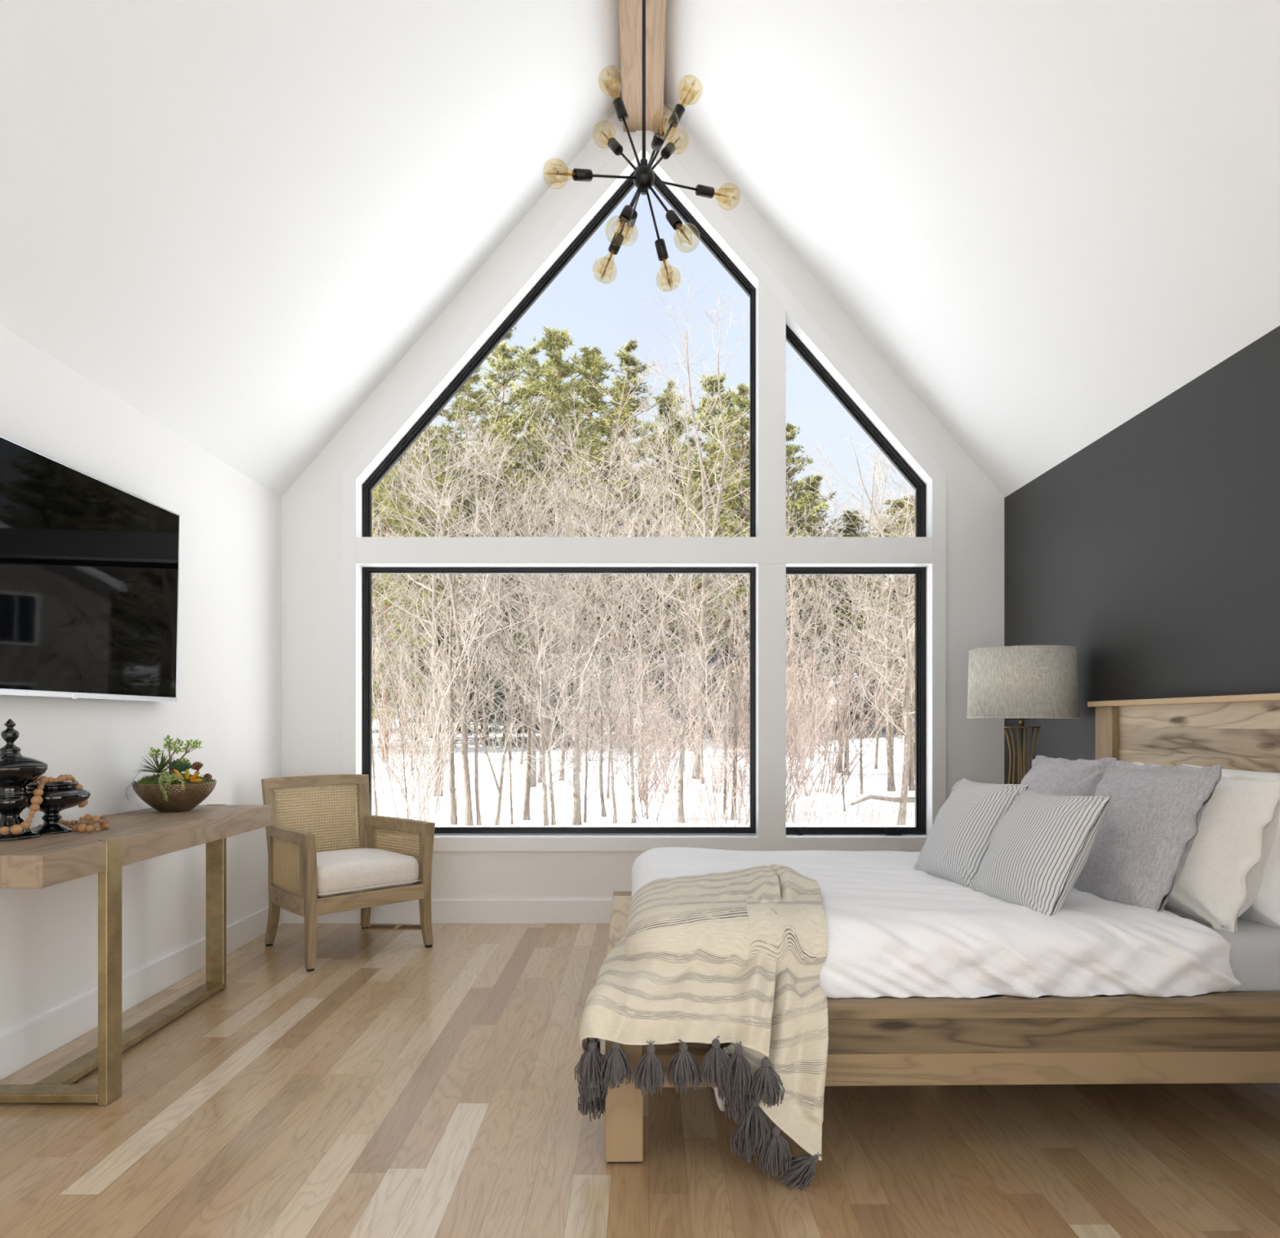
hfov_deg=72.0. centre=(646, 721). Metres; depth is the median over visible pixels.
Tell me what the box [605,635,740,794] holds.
bare shrub
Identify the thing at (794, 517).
bare tree
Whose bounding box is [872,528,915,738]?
bare tree
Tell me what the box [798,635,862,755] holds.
bare shrub
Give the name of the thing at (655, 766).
bare shrub
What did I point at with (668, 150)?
socket
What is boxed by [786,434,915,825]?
bare tree
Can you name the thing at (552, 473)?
pine tree
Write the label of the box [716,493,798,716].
bare tree
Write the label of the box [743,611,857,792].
bare shrub
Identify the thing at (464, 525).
bare tree
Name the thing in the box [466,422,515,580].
pine tree
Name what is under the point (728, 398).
pine tree
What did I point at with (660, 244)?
socket
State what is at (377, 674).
bare shrub
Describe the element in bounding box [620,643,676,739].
bare shrub
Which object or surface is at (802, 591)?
pine tree
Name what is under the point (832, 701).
bare shrub
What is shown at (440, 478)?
pine tree
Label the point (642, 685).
bare tree
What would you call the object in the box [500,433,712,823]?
bare tree
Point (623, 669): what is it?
bare shrub
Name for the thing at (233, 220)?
ceiling
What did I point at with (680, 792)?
bare tree
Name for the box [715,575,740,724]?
pine tree
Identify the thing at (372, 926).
floor vent
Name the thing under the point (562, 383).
pine tree
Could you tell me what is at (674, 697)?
bare tree
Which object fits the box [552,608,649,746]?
pine tree
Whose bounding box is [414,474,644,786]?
bare tree
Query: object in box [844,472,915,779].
bare tree
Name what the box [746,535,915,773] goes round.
bare tree
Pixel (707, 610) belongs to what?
pine tree
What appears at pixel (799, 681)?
bare shrub
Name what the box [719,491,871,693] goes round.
pine tree
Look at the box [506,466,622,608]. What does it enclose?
pine tree
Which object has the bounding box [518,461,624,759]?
bare tree
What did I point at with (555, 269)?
window
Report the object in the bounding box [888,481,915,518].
bare tree
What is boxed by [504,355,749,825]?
bare tree
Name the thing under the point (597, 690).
bare shrub
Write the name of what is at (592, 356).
pine tree
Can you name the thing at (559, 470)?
pine tree
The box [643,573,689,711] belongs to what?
pine tree
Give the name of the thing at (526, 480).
pine tree
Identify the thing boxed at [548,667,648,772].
bare shrub
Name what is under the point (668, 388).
pine tree
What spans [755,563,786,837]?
trim
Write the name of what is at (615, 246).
socket
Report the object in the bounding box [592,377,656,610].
pine tree
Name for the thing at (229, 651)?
wall
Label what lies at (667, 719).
bare shrub
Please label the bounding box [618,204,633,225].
socket
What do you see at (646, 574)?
bare tree
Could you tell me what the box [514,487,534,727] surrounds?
bare tree
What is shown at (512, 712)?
bare tree
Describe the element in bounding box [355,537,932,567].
trim
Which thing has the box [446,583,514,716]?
pine tree
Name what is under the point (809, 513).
bare tree
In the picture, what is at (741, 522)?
bare tree
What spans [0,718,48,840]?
urn
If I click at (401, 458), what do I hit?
pine tree
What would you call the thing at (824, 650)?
pine tree
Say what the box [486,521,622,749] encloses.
pine tree
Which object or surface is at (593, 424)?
pine tree
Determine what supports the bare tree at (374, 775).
on the ground
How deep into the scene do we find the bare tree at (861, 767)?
24.42 m
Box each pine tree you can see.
[372,423,493,747]
[372,452,458,743]
[372,463,448,762]
[373,444,510,737]
[374,444,466,725]
[397,601,479,724]
[403,364,535,724]
[403,604,501,735]
[408,457,538,727]
[424,591,538,745]
[431,421,464,502]
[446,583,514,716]
[453,588,543,745]
[454,324,546,725]
[458,417,510,584]
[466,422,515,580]
[471,325,639,719]
[478,342,578,706]
[482,470,613,734]
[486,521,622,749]
[488,573,614,741]
[492,480,547,688]
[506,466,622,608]
[509,582,542,722]
[511,423,549,576]
[519,344,641,693]
[536,422,622,604]
[542,470,635,721]
[547,435,635,730]
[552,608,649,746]
[571,336,690,733]
[585,573,671,724]
[586,423,619,528]
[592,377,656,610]
[599,528,696,717]
[612,392,724,719]
[616,484,671,681]
[630,418,688,576]
[630,463,749,740]
[631,371,750,734]
[631,602,717,728]
[635,379,706,525]
[635,574,732,725]
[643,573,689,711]
[671,609,739,717]
[685,385,750,530]
[688,381,798,738]
[702,603,749,721]
[712,574,857,678]
[715,493,750,722]
[715,521,841,686]
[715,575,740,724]
[718,589,819,722]
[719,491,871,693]
[720,507,842,659]
[729,444,792,530]
[745,422,836,668]
[786,608,865,734]
[789,577,853,720]
[797,474,858,694]
[815,530,850,704]
[820,497,915,734]
[824,574,884,727]
[828,510,915,685]
[832,508,873,723]
[846,494,915,680]
[852,574,907,729]
[879,589,915,626]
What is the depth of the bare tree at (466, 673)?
18.02 m
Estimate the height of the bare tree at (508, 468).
17.365 m
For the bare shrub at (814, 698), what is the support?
on the ground
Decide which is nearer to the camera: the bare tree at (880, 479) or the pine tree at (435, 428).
the bare tree at (880, 479)
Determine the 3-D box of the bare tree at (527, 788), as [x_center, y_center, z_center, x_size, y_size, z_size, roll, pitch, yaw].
[-1.851,-1.849,19.188,4.231,8.267,5.093,0,0,-4]
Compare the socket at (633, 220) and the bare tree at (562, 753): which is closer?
the socket at (633, 220)
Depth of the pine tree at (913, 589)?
45.28 m
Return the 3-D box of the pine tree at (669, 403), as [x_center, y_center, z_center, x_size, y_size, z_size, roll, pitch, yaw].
[1.468,-10.838,60.074,9.945,23.378,10.552,0,0,-1]
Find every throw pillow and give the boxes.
[914,777,1029,887]
[970,788,1111,915]
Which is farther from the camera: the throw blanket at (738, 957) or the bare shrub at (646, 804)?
the bare shrub at (646, 804)
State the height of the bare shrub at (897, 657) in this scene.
5.686 m
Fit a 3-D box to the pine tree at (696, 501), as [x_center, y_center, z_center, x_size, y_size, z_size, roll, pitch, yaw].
[2.842,-6.529,49.754,8.412,15.865,7.929,0,0,-17]
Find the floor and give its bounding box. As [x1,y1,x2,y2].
[0,923,1279,1237]
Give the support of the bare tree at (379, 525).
on the ground
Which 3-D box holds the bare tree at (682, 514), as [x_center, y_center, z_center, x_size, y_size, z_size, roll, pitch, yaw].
[1.235,-2.626,32.702,3.787,9.539,3.714,0,0,-15]
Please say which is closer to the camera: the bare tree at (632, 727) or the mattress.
the mattress
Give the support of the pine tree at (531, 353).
on the ground
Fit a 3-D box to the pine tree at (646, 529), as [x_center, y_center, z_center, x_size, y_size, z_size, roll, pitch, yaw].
[-0.432,-5.507,55.041,7.081,13.236,5.960,0,0,-38]
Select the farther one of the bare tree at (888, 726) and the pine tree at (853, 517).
the pine tree at (853, 517)
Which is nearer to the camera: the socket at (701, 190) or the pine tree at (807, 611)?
the socket at (701, 190)
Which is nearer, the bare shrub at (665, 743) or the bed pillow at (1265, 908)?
the bed pillow at (1265, 908)
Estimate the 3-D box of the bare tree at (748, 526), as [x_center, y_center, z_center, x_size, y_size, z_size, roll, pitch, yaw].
[4.574,-2.888,34.353,3.925,9.468,5.547,0,0,43]
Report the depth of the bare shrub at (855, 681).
54.04 m
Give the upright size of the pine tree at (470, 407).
24.375 m
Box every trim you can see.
[342,130,946,850]
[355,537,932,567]
[755,280,786,537]
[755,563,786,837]
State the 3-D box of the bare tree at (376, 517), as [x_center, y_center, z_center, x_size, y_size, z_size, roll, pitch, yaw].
[-5.243,-1.212,19.079,2.543,7.142,2.494,0,0,-13]
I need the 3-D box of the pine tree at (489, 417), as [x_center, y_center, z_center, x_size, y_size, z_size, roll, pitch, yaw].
[-14.299,-14.513,80.358,8.999,26.863,7.337,0,0,15]
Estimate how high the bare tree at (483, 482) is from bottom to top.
13.759 m
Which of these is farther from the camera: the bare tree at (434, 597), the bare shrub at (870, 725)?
the bare shrub at (870, 725)
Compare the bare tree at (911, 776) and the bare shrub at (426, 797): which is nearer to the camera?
the bare shrub at (426, 797)
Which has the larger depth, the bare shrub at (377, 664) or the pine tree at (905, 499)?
the pine tree at (905, 499)
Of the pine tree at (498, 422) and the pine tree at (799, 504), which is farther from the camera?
the pine tree at (498, 422)
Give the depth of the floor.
2.55 m
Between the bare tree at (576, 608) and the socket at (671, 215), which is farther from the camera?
the bare tree at (576, 608)
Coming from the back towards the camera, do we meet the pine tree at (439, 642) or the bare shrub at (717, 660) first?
the pine tree at (439, 642)
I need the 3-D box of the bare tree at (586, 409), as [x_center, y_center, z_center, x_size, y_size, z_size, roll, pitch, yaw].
[-2.276,-4.808,32.094,4.172,14.032,4.548,0,0,-14]
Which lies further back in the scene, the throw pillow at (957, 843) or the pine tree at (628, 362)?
the pine tree at (628, 362)
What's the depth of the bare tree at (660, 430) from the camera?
23.76 m
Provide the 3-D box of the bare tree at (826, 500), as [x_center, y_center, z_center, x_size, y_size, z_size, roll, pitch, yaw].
[8.958,-5.799,50.824,5.849,14.174,6.376,0,0,43]
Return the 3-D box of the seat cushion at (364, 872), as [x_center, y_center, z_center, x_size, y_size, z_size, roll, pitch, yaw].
[-1.585,0.782,4.676,0.580,0.174,0.541,0,0,-44]
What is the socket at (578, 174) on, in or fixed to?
attached to the sputnik chandelier at (643, 177)
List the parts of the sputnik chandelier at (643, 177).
bulb, bulb, bulb, lamp arm, lamp arm, lamp arm, lamp arm, lamp arm, lamp arm, rod, lamp arm, lamp arm, lamp arm, lamp arm, lamp arm, bulb, lamp arm, bulb, bulb, bulb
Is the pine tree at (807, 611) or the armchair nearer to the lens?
the armchair
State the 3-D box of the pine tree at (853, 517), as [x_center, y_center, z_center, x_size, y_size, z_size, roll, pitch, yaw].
[14.475,-7.403,62.352,9.408,15.485,9.467,0,0,-44]
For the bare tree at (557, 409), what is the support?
on the ground
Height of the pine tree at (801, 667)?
12.836 m
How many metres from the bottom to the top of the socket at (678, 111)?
0.068 m
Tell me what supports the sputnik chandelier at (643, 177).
hanging from the ridge beam
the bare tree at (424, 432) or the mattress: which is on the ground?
the bare tree at (424, 432)
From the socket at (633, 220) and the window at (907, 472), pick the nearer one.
the socket at (633, 220)
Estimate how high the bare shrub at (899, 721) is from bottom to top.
3.847 m
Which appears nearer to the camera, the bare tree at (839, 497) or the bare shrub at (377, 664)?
the bare shrub at (377, 664)
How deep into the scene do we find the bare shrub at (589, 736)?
33.40 m
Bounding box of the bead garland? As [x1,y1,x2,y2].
[0,773,109,834]
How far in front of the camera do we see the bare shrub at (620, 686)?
22.69 m
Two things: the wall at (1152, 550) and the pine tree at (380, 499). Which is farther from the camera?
the pine tree at (380, 499)
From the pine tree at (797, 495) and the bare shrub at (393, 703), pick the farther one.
the pine tree at (797, 495)
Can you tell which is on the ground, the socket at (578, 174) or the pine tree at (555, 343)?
the pine tree at (555, 343)
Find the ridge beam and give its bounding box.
[617,0,666,132]
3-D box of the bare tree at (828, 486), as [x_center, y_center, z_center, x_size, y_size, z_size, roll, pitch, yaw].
[5.687,-3.736,31.695,3.600,11.883,3.530,0,0,9]
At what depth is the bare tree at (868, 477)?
49.29 m
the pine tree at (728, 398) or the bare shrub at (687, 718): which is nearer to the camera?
the bare shrub at (687, 718)
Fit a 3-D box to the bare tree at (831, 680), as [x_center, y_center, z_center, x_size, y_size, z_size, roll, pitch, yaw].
[4.686,-1.108,20.615,2.338,6.811,2.384,0,0,-15]
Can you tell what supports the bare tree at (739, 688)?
on the ground
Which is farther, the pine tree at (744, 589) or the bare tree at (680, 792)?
the pine tree at (744, 589)
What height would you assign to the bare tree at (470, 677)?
15.619 m
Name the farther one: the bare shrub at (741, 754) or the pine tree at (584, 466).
the pine tree at (584, 466)
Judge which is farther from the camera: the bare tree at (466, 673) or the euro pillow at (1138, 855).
the bare tree at (466, 673)
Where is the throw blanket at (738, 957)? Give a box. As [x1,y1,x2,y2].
[573,863,828,1190]
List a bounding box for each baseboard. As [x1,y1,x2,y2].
[0,906,283,1079]
[283,899,612,923]
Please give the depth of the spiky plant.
3.68 m
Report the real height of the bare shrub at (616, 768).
3.844 m
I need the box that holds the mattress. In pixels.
[1177,914,1279,991]
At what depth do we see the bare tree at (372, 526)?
28.36 m
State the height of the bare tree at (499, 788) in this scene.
7.120 m
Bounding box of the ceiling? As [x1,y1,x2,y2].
[0,0,1279,497]
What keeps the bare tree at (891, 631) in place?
on the ground
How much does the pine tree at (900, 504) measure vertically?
13.302 m
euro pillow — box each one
[1020,755,1117,795]
[1072,760,1222,911]
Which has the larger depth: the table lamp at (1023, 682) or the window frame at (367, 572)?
the window frame at (367, 572)
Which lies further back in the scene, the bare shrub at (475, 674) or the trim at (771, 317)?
the bare shrub at (475, 674)
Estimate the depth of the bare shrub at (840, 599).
30.90 m
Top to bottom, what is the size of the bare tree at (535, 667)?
8.803 m
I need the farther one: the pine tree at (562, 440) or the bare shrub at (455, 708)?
the pine tree at (562, 440)
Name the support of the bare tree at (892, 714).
on the ground
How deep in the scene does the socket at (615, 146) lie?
3.10 m
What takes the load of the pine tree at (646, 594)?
on the ground
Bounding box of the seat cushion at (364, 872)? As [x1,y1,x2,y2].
[288,847,419,897]
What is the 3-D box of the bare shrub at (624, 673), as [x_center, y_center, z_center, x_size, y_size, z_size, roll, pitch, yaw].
[-0.307,-0.247,34.546,2.742,4.553,2.635,0,0,-17]
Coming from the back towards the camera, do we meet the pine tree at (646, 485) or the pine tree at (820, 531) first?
the pine tree at (646, 485)
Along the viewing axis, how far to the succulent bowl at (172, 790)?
3.63 m
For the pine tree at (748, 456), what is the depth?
68.50 m
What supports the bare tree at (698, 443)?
on the ground
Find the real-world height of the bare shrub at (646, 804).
4.817 m
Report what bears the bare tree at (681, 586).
on the ground
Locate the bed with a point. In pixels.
(1228, 1036)
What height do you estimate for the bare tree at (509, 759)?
6.521 m
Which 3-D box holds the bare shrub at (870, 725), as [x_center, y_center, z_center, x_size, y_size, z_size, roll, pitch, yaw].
[13.412,-1.371,49.872,2.923,4.864,4.109,0,0,13]
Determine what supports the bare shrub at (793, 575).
on the ground
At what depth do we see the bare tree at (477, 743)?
18.15 m
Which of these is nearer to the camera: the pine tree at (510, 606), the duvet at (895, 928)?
the duvet at (895, 928)
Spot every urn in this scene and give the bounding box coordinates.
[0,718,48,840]
[26,781,90,834]
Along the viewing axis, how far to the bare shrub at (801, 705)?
23.89 m
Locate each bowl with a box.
[125,734,216,812]
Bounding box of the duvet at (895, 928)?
[631,846,1241,1111]
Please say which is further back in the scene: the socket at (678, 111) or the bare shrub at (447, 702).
the bare shrub at (447, 702)
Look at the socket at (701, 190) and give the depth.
3.10 m
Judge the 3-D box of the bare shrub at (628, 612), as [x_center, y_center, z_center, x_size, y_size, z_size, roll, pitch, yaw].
[0.592,-1.470,39.219,4.263,7.078,4.096,0,0,-25]
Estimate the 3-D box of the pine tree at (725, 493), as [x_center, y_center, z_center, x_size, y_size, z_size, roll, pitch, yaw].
[6.977,-8.741,66.041,8.425,18.317,8.558,0,0,29]
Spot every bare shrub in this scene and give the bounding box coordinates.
[372,573,519,821]
[372,595,459,801]
[372,615,471,787]
[372,664,448,785]
[373,702,400,746]
[386,602,533,815]
[388,627,486,748]
[392,634,448,748]
[426,640,493,747]
[458,674,523,752]
[490,633,603,789]
[494,652,540,747]
[535,659,622,771]
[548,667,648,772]
[554,658,620,760]
[572,679,634,777]
[590,689,617,742]
[591,599,724,800]
[593,669,648,755]
[593,676,648,760]
[595,643,708,760]
[596,600,715,820]
[603,683,687,801]
[604,672,671,763]
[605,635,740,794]
[612,653,748,792]
[613,612,708,757]
[617,661,719,804]
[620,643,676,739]
[630,671,663,736]
[643,574,809,806]
[662,658,705,728]
[666,634,800,826]
[671,573,831,805]
[675,661,744,792]
[679,586,857,826]
[700,601,818,786]
[702,693,748,748]
[704,695,720,738]
[716,659,816,756]
[716,660,799,742]
[728,607,857,793]
[734,577,875,815]
[737,592,915,794]
[740,617,884,776]
[742,624,867,824]
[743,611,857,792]
[746,599,851,774]
[746,642,831,787]
[786,574,910,798]
[786,627,834,741]
[786,680,817,747]
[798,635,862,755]
[843,680,865,728]
[848,657,902,738]
[857,666,882,734]
[866,603,915,777]
[875,648,915,720]
[875,679,903,738]
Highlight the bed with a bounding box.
[604,693,1279,1163]
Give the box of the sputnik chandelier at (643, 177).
[543,0,737,291]
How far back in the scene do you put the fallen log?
21.41 m
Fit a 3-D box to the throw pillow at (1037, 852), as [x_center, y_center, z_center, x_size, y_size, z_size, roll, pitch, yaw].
[1.214,0.402,2.755,0.258,0.377,0.442,0,0,-12]
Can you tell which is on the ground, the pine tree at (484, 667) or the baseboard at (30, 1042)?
the pine tree at (484, 667)
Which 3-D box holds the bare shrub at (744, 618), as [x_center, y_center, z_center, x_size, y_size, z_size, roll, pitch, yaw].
[5.601,-0.644,29.446,3.524,5.864,4.954,0,0,31]
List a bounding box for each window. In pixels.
[362,166,755,537]
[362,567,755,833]
[786,324,925,537]
[786,567,925,835]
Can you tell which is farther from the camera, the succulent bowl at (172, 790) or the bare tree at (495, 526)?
the bare tree at (495, 526)
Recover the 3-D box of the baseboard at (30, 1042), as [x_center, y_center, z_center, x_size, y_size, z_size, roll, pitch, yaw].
[-2.170,1.130,1.022,0.016,0.140,8.444,0,0,0]
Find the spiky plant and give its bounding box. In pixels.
[135,751,174,773]
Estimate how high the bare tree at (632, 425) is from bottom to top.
19.114 m
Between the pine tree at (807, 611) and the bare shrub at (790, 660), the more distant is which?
the pine tree at (807, 611)
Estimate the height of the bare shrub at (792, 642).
4.621 m
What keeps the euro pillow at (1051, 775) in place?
on the mattress
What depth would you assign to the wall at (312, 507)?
5.26 m
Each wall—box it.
[0,324,281,1036]
[281,104,1004,899]
[1004,325,1279,783]
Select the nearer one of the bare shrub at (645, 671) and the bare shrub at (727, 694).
the bare shrub at (727, 694)
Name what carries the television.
attached to the wall at (229, 651)
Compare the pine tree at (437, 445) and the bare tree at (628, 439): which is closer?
the bare tree at (628, 439)
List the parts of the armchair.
post, leg, rail, arm rail, leg, rail, post, leg, rail, arm rail, leg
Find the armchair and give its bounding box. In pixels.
[261,773,435,971]
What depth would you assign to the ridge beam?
4.69 m
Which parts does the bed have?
foot post, rail, headboard post, headboard panel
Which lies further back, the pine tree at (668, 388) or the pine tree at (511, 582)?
the pine tree at (668, 388)
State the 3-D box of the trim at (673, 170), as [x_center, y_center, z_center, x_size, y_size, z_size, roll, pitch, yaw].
[-0.015,-1.397,5.250,3.592,4.331,0.021,0,0,0]
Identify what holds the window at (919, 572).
in the wall at (312, 507)
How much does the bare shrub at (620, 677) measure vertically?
4.821 m
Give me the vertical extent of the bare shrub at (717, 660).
4.402 m
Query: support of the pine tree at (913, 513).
on the ground
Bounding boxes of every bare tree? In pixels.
[372,378,515,796]
[372,397,474,753]
[372,479,595,825]
[372,490,462,818]
[372,506,448,814]
[372,524,427,682]
[372,525,431,750]
[372,530,438,775]
[373,404,612,825]
[373,460,511,772]
[376,417,541,751]
[385,422,539,824]
[395,381,642,824]
[400,424,557,824]
[404,425,623,825]
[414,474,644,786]
[431,415,533,617]
[447,397,571,764]
[449,481,518,744]
[449,524,515,753]
[453,466,661,780]
[453,520,583,823]
[457,428,653,820]
[457,525,511,737]
[471,578,599,758]
[476,469,626,782]
[485,417,746,822]
[493,467,542,726]
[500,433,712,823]
[500,498,697,822]
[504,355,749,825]
[506,453,727,798]
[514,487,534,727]
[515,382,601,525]
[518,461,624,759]
[520,573,684,816]
[522,361,750,822]
[525,387,624,772]
[530,408,611,757]
[542,395,682,732]
[563,399,718,798]
[566,425,659,734]
[594,399,725,755]
[600,400,683,750]
[616,266,801,778]
[623,417,749,783]
[628,491,742,751]
[633,522,749,748]
[635,486,815,813]
[638,514,727,771]
[646,573,728,730]
[679,426,838,819]
[702,517,859,774]
[704,590,739,731]
[706,498,882,759]
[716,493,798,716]
[729,525,833,695]
[733,475,831,695]
[746,499,858,733]
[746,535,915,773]
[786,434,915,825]
[786,461,851,771]
[786,521,863,756]
[786,530,901,811]
[796,448,915,774]
[810,497,856,733]
[813,475,915,721]
[814,485,915,791]
[817,574,915,755]
[824,479,915,738]
[826,528,915,768]
[828,450,915,794]
[838,456,896,728]
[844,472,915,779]
[844,504,915,790]
[849,473,906,715]
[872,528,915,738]
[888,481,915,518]
[893,575,915,686]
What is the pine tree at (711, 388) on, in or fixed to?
on the ground
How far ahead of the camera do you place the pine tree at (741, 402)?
49.58 m
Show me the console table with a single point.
(44, 860)
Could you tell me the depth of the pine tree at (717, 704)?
56.52 m
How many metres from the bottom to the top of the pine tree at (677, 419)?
27.202 m
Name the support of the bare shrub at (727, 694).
on the ground
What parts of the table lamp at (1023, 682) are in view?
cage rod, cage rod, cage rod, cage rod, cage rod, cage rod, cage rod, shade trim, shade trim, lamp shade, cage rod, cage rod, cage rod, cage rod, cage rod, cage rod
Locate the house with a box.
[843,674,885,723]
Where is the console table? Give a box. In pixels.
[0,804,271,1105]
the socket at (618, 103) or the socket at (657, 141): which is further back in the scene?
the socket at (618, 103)
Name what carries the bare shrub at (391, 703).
on the ground
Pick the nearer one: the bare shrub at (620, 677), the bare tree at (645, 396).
the bare shrub at (620, 677)
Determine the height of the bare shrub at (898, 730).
6.328 m
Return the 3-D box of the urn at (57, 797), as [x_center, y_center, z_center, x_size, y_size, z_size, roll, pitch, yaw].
[-2.014,0.290,2.985,0.223,0.166,0.223,0,0,31]
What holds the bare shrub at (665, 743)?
on the ground
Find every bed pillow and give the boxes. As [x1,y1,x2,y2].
[1132,761,1279,932]
[1182,764,1279,928]
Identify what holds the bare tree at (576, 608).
on the ground
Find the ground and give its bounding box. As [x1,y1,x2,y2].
[372,666,915,826]
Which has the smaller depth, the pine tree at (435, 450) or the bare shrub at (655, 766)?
the bare shrub at (655, 766)
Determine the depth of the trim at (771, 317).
5.24 m
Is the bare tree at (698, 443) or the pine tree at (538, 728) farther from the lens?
the pine tree at (538, 728)
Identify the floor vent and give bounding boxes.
[362,924,421,929]
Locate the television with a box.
[0,435,179,702]
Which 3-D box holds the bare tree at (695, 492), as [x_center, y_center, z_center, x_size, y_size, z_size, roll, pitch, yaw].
[0.895,-4.160,29.289,5.986,12.942,5.491,0,0,43]
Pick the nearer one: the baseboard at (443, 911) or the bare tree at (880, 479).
the baseboard at (443, 911)
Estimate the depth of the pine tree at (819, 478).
57.65 m
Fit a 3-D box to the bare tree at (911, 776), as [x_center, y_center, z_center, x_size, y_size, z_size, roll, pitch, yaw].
[8.267,-2.231,27.081,4.104,8.836,5.800,0,0,25]
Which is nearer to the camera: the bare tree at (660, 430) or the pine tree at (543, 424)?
the bare tree at (660, 430)
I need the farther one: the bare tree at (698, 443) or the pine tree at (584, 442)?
the pine tree at (584, 442)
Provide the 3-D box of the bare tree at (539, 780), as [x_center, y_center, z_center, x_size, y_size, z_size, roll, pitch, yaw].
[-3.345,-2.982,29.249,4.660,10.331,6.685,0,0,-28]
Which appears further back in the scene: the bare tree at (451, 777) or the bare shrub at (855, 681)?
the bare shrub at (855, 681)
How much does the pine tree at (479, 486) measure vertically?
17.276 m
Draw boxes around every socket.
[572,168,592,181]
[607,137,622,155]
[608,231,623,254]
[613,97,627,121]
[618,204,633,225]
[626,210,637,227]
[651,129,665,151]
[654,238,668,261]
[660,142,675,159]
[665,209,682,230]
[668,103,684,127]
[695,184,714,198]
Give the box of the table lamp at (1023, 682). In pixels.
[966,644,1079,783]
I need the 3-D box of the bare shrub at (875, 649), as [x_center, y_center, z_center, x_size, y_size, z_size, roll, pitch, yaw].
[12.498,-1.024,38.370,4.027,5.624,3.546,0,0,-13]
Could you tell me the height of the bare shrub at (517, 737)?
6.064 m
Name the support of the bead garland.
on the console table
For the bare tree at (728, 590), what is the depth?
53.49 m
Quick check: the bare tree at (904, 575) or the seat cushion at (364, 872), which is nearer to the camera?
the seat cushion at (364, 872)
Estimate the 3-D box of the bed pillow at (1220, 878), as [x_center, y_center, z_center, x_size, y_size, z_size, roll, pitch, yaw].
[1.749,0.389,2.900,0.389,0.484,0.700,0,0,-2]
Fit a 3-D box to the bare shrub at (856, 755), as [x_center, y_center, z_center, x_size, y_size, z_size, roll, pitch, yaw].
[5.109,-0.657,24.074,5.218,6.177,3.712,0,0,6]
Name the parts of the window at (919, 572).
crank handle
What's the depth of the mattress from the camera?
2.49 m
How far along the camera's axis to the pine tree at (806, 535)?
51.60 m
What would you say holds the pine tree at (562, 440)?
on the ground
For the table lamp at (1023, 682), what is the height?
0.970 m
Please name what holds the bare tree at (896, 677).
on the ground
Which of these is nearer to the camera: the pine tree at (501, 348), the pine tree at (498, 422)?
the pine tree at (501, 348)
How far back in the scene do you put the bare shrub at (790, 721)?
23.46 m
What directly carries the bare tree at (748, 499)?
on the ground
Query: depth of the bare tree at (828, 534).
37.25 m
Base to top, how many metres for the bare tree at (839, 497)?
14.816 m
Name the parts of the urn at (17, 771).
urn lid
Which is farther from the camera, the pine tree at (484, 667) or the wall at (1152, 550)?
the pine tree at (484, 667)
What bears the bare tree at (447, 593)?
on the ground
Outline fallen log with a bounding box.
[850,794,915,805]
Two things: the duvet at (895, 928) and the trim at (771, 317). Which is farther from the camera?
the trim at (771, 317)
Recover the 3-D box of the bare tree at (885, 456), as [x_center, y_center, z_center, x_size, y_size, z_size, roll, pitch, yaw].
[13.808,-7.707,54.279,3.822,17.582,3.897,0,0,40]
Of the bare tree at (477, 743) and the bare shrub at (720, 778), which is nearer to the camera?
the bare tree at (477, 743)
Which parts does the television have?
casing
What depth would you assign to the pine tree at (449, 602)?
55.41 m
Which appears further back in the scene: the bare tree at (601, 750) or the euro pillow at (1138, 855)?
the bare tree at (601, 750)
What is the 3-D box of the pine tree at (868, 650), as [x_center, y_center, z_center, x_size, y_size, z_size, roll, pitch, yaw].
[13.489,-5.561,58.260,8.117,12.438,7.991,0,0,-1]
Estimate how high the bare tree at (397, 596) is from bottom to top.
9.436 m
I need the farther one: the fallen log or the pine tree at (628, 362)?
the pine tree at (628, 362)
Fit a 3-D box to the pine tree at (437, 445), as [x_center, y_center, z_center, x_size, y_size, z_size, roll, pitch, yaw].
[-14.758,-9.295,54.110,8.175,20.762,8.048,0,0,-33]
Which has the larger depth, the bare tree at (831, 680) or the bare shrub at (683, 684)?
the bare tree at (831, 680)
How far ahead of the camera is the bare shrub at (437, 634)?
43.37 m
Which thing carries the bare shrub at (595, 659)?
on the ground
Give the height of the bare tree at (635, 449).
17.906 m

